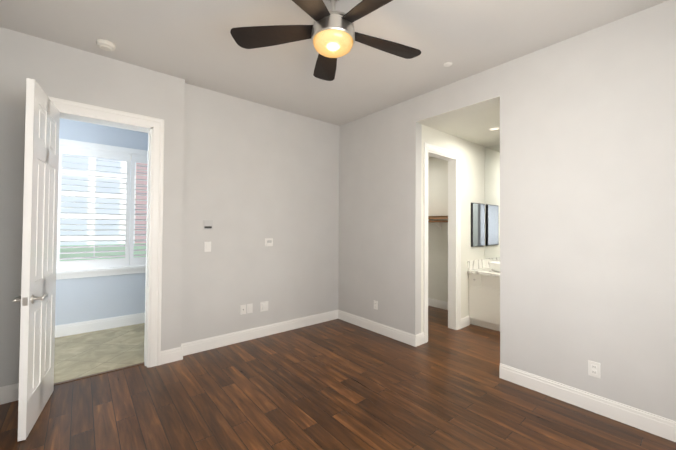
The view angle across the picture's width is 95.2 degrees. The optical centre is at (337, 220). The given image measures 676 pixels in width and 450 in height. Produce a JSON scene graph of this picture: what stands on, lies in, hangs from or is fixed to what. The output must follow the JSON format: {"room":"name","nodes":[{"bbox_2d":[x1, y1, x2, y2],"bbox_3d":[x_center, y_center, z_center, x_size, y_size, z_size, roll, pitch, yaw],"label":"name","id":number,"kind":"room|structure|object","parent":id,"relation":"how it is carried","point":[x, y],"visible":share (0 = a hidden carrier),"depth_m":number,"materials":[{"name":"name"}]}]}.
{"room":"empty bedroom","nodes":[
{"label":"empty bedroom","id":0,"kind":"room"},
{"bbox_2d":[54,323,144,382],"bbox_3d":[-2.872,1.523,3.634,3.440,0.060,1.700,1,-1,-40],"label":"floor","id":1,"kind":"structure","parent":0,"point":[84,354],"depth_m":3.52,"materials":[{"name":"carpet"}]},
{"bbox_2d":[55,118,147,325],"bbox_3d":[-3.376,-0.025,4.279,3.440,3.050,0.150,1,-1,-40],"label":"wall","id":2,"kind":"structure","parent":0,"point":[87,298],"depth_m":4.25,"materials":[{"name":"paint"}]},
{"bbox_2d":[55,312,144,337],"bbox_3d":[-3.333,1.424,4.190,3.200,0.150,0.017,1,-1,-40],"label":"baseboard","id":3,"kind":"structure","parent":2,"relation":"attached to","point":[92,325],"depth_m":4.21,"materials":[{"name":"white paint"}]},
{"bbox_2d":[56,138,147,279],"bbox_3d":[-3.356,-0.150,4.258,2.620,1.820,0.210,1,-1,-40],"label":"window","id":4,"kind":"structure","parent":2,"relation":"in","point":[90,178],"depth_m":4.31,"materials":[{"name":"white"}]},
{"bbox_2d":[56,145,147,269],"bbox_3d":[-3.340,-0.170,4.239,2.406,1.606,0.065,1,-1,-40],"label":"window shutters","id":5,"kind":"object","parent":4,"relation":"attached to","point":[129,229],"visible":0.56,"depth_m":4.29,"materials":[{"name":"white paint"}]},
{"bbox_2d":[0,27,339,386],"bbox_3d":[-1.418,-0.021,3.723,3.940,3.050,0.210,1,-1,-40],"label":"wall","id":6,"kind":"structure","parent":0,"point":[247,177],"depth_m":3.63,"materials":[{"name":"beige paint"}]},
{"bbox_2d":[12,78,59,441],"bbox_3d":[-2.308,0.252,2.368,0.189,2.430,0.730,1,-1,-40],"label":"bedroom door","id":7,"kind":"structure","parent":6,"relation":"in","point":[37,298],"depth_m":2.24,"materials":[{"name":"white paint"}]},
{"bbox_2d":[48,96,163,367],"bbox_3d":[-2.275,0.207,3.001,0.961,2.558,0.246,1,-1,-40],"label":"door frame","id":8,"kind":"structure","parent":6,"relation":"attached to","point":[153,127],"depth_m":3.17,"materials":[{"name":"white paint"}]},
{"bbox_2d":[204,242,210,251],"bbox_3d":[-1.522,0.302,3.606,0.075,0.118,0.012,1,-1,-40],"label":"light switch","id":9,"kind":"object","parent":6,"relation":"attached to","point":[207,246],"visible":1,"depth_m":3.60,"materials":[{"name":"white plastic"}]},
{"bbox_2d":[203,220,212,229],"bbox_3d":[-1.521,0.047,3.611,0.115,0.115,0.009,1,-1,-40],"label":"switch","id":10,"kind":"object","parent":6,"relation":"attached to","point":[207,224],"visible":1,"depth_m":3.61,"materials":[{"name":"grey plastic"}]},
{"bbox_2d":[240,304,245,314],"bbox_3d":[-1.188,1.114,3.872,0.075,0.118,0.014,1,-1,-40],"label":"outlet","id":11,"kind":"object","parent":6,"relation":"attached to","point":[242,309],"visible":1,"depth_m":3.87,"materials":[{"name":"white plastic"}]},
{"bbox_2d":[247,303,252,313],"bbox_3d":[-1.122,1.115,3.929,0.075,0.118,0.012,1,-1,-40],"label":"outlet","id":12,"kind":"object","parent":6,"relation":"attached to","point":[249,308],"visible":1,"depth_m":3.93,"materials":[{"name":"white plastic"}]},
{"bbox_2d":[176,310,339,360],"bbox_3d":[-0.870,1.448,4.129,2.290,0.135,0.020,1,-1,-40],"label":"baseboard","id":13,"kind":"structure","parent":6,"relation":"attached to","point":[188,348],"depth_m":3.92,"materials":[{"name":"white paint"}]},
{"bbox_2d":[260,301,267,311],"bbox_3d":[-0.965,1.123,4.054,0.115,0.125,0.020,1,-1,-40],"label":"electrical outlet cover","id":14,"kind":"object","parent":6,"relation":"attached to","point":[264,306],"visible":1,"depth_m":4.04,"materials":[{"name":"white plastic"}]},
{"bbox_2d":[265,238,272,245],"bbox_3d":[-0.916,0.284,4.106,0.115,0.105,0.018,1,-1,-40],"label":"thermostat","id":15,"kind":"object","parent":6,"relation":"attached to","point":[268,241],"visible":1,"depth_m":4.10,"materials":[{"name":"white plastic"}]},
{"bbox_2d":[0,0,667,125],"bbox_3d":[0.010,-1.625,2.048,3.940,0.120,4.640,1,-1,-40],"label":"ceiling","id":16,"kind":"structure","parent":0,"point":[192,42],"depth_m":2.63,"materials":[{"name":"paint"}]},
{"bbox_2d":[96,39,115,50],"bbox_3d":[-2.051,-1.545,2.726,0.140,0.046,0.140,1,-1,-40],"label":"smoke detector","id":17,"kind":"object","parent":16,"relation":"attached to","point":[105,45],"visible":0.98,"depth_m":2.69,"materials":[{"name":"white plastic"}]},
{"bbox_2d":[230,0,420,80],"bbox_3d":[0.005,-1.331,1.992,1.342,0.469,1.315,1,-1,-40],"label":"ceiling fan","id":18,"kind":"object","parent":16,"relation":"hanging from","point":[332,35],"visible":1,"depth_m":2.02,"materials":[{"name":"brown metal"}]},
{"bbox_2d":[444,62,451,66],"bbox_3d":[1.079,-1.536,3.028,0.080,0.010,0.080,1,-1,-40],"label":"sprinkler","id":19,"kind":"object","parent":16,"relation":"attached to","point":[447,64],"visible":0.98,"depth_m":3.02,"materials":[{"name":"white plastic"}]},
{"bbox_2d":[0,306,675,449],"bbox_3d":[0.713,1.529,2.545,5.760,0.060,4.560,1,-1,-40],"label":"floor","id":20,"kind":"structure","parent":0,"point":[337,384],"depth_m":2.50,"materials":[{"name":"brown wood"}]},
{"bbox_2d":[54,362,143,385],"bbox_3d":[-2.303,1.483,3.002,0.729,0.006,0.040,1,-1,-40],"label":"threshold","id":21,"kind":"object","parent":20,"relation":"on","point":[87,376],"depth_m":2.97,"materials":[{"name":"brown wood"}]},
{"bbox_2d":[469,275,499,330],"bbox_3d":[2.715,1.151,4.032,0.546,0.775,1.838,1,-1,-40],"label":"bathroom vanity","id":22,"kind":"object","parent":20,"relation":"on","point":[484,292],"depth_m":4.40,"materials":[{"name":"white paint"}]},
{"bbox_2d":[467,267,499,278],"bbox_3d":[2.713,0.743,4.028,0.567,0.040,1.848,1,-1,-40],"label":"countertop","id":23,"kind":"structure","parent":22,"relation":"on","point":[478,270],"depth_m":4.43,"materials":[{"name":"white stone"}]},
{"bbox_2d":[483,260,499,270],"bbox_3d":[2.400,0.665,4.401,0.360,0.125,0.486,1,-1,-40],"label":"sink","id":24,"kind":"object","parent":23,"relation":"in","point":[494,265],"depth_m":4.54,"materials":[{"name":"white ceramic"}]},
{"bbox_2d":[421,124,484,332],"bbox_3d":[1.654,0.168,4.436,1.700,2.740,0.120,1,-1,-40],"label":"wall","id":25,"kind":"structure","parent":0,"point":[472,172],"depth_m":4.54,"materials":[{"name":"white paint"}]},
{"bbox_2d":[423,142,460,342],"bbox_3d":[1.379,0.275,4.193,0.880,2.515,0.145,1,-1,-40],"label":"door frame","id":26,"kind":"structure","parent":25,"relation":"attached to","point":[452,158],"depth_m":4.38,"materials":[{"name":"white paint"}]},
{"bbox_2d":[467,259,486,270],"bbox_3d":[2.129,0.666,4.733,0.567,0.130,0.018,1,-1,-40],"label":"backsplash","id":27,"kind":"structure","parent":25,"relation":"attached to","point":[471,265],"depth_m":4.67,"materials":[{"name":"beige tile"}]},
{"bbox_2d":[471,203,484,246],"bbox_3d":[2.161,0.060,4.760,0.400,0.665,0.032,1,-1,-40],"label":"mirror","id":28,"kind":"object","parent":25,"relation":"attached to","point":[477,224],"visible":1,"depth_m":4.72,"materials":[{"name":"silver mirror"}]},
{"bbox_2d":[417,96,499,157],"bbox_3d":[1.984,-1.256,4.076,1.940,0.100,5.240,1,-1,-40],"label":"ceiling","id":29,"kind":"structure","parent":0,"point":[473,123],"depth_m":3.80,"materials":[{"name":"white paint"}]},
{"bbox_2d":[488,127,499,130],"bbox_3d":[2.043,-1.203,4.034,0.150,0.006,0.150,1,-1,-40],"label":"recessed light","id":30,"kind":"object","parent":29,"relation":"in","point":[493,128],"visible":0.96,"depth_m":4.02,"materials":[{"name":"white plastic"}]},
{"bbox_2d":[428,145,492,301],"bbox_3d":[2.673,0.179,4.633,0.120,2.740,5.240,1,-1,-40],"label":"wall","id":31,"kind":"structure","parent":0,"point":[437,236],"depth_m":5.58,"materials":[{"name":"white paint"}]},
{"bbox_2d":[428,298,447,309],"bbox_3d":[1.633,1.493,5.744,0.017,0.135,1.940,1,-1,-40],"label":"baseboard","id":32,"kind":"structure","parent":31,"relation":"attached to","point":[431,302],"depth_m":5.54,"materials":[{"name":"white paint"}]},
{"bbox_2d":[428,216,447,229],"bbox_3d":[1.527,0.041,5.671,0.320,0.235,1.930,1,-1,-40],"label":"shelf","id":33,"kind":"object","parent":31,"relation":"attached to","point":[437,217],"visible":0.27,"depth_m":5.26,"materials":[{"name":"brown wood"}]},
{"bbox_2d":[485,144,499,259],"bbox_3d":[2.937,-0.299,4.230,0.006,1.791,1.834,1,-1,-40],"label":"wall","id":34,"kind":"structure","parent":0,"point":[492,202],"depth_m":4.84,"materials":[{"name":"white paint"}]},
{"bbox_2d":[338,0,675,420],"bbox_3d":[1.467,-0.009,3.242,0.120,3.050,4.400,1,-1,-40],"label":"wall","id":35,"kind":"structure","parent":0,"point":[587,195],"depth_m":2.59,"materials":[{"name":"beige paint"}]},
{"bbox_2d":[374,300,377,309],"bbox_3d":[0.518,1.160,4.251,0.010,0.118,0.075,1,-1,-40],"label":"electrical outlet","id":36,"kind":"object","parent":35,"relation":"attached to","point":[376,305],"visible":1,"depth_m":4.24,"materials":[{"name":"white plastic"}]},
{"bbox_2d":[340,310,419,346],"bbox_3d":[0.476,1.460,4.288,0.017,0.135,1.457,1,-1,-40],"label":"baseboard","id":37,"kind":"structure","parent":35,"relation":"attached to","point":[405,337],"depth_m":4.13,"materials":[{"name":"white paint"}]},
{"bbox_2d":[499,363,675,441],"bbox_3d":[2.178,1.437,2.243,0.017,0.135,1.920,1,-1,-40],"label":"baseboard","id":38,"kind":"structure","parent":35,"relation":"attached to","point":[660,426],"depth_m":2.42,"materials":[{"name":"white paint"}]},
{"bbox_2d":[588,360,599,377],"bbox_3d":[2.026,1.173,2.439,0.010,0.118,0.075,1,-1,-40],"label":"electrical outlet","id":39,"kind":"object","parent":35,"relation":"attached to","point":[593,369],"visible":1,"depth_m":2.44,"materials":[{"name":"white plastic"}]}
]}

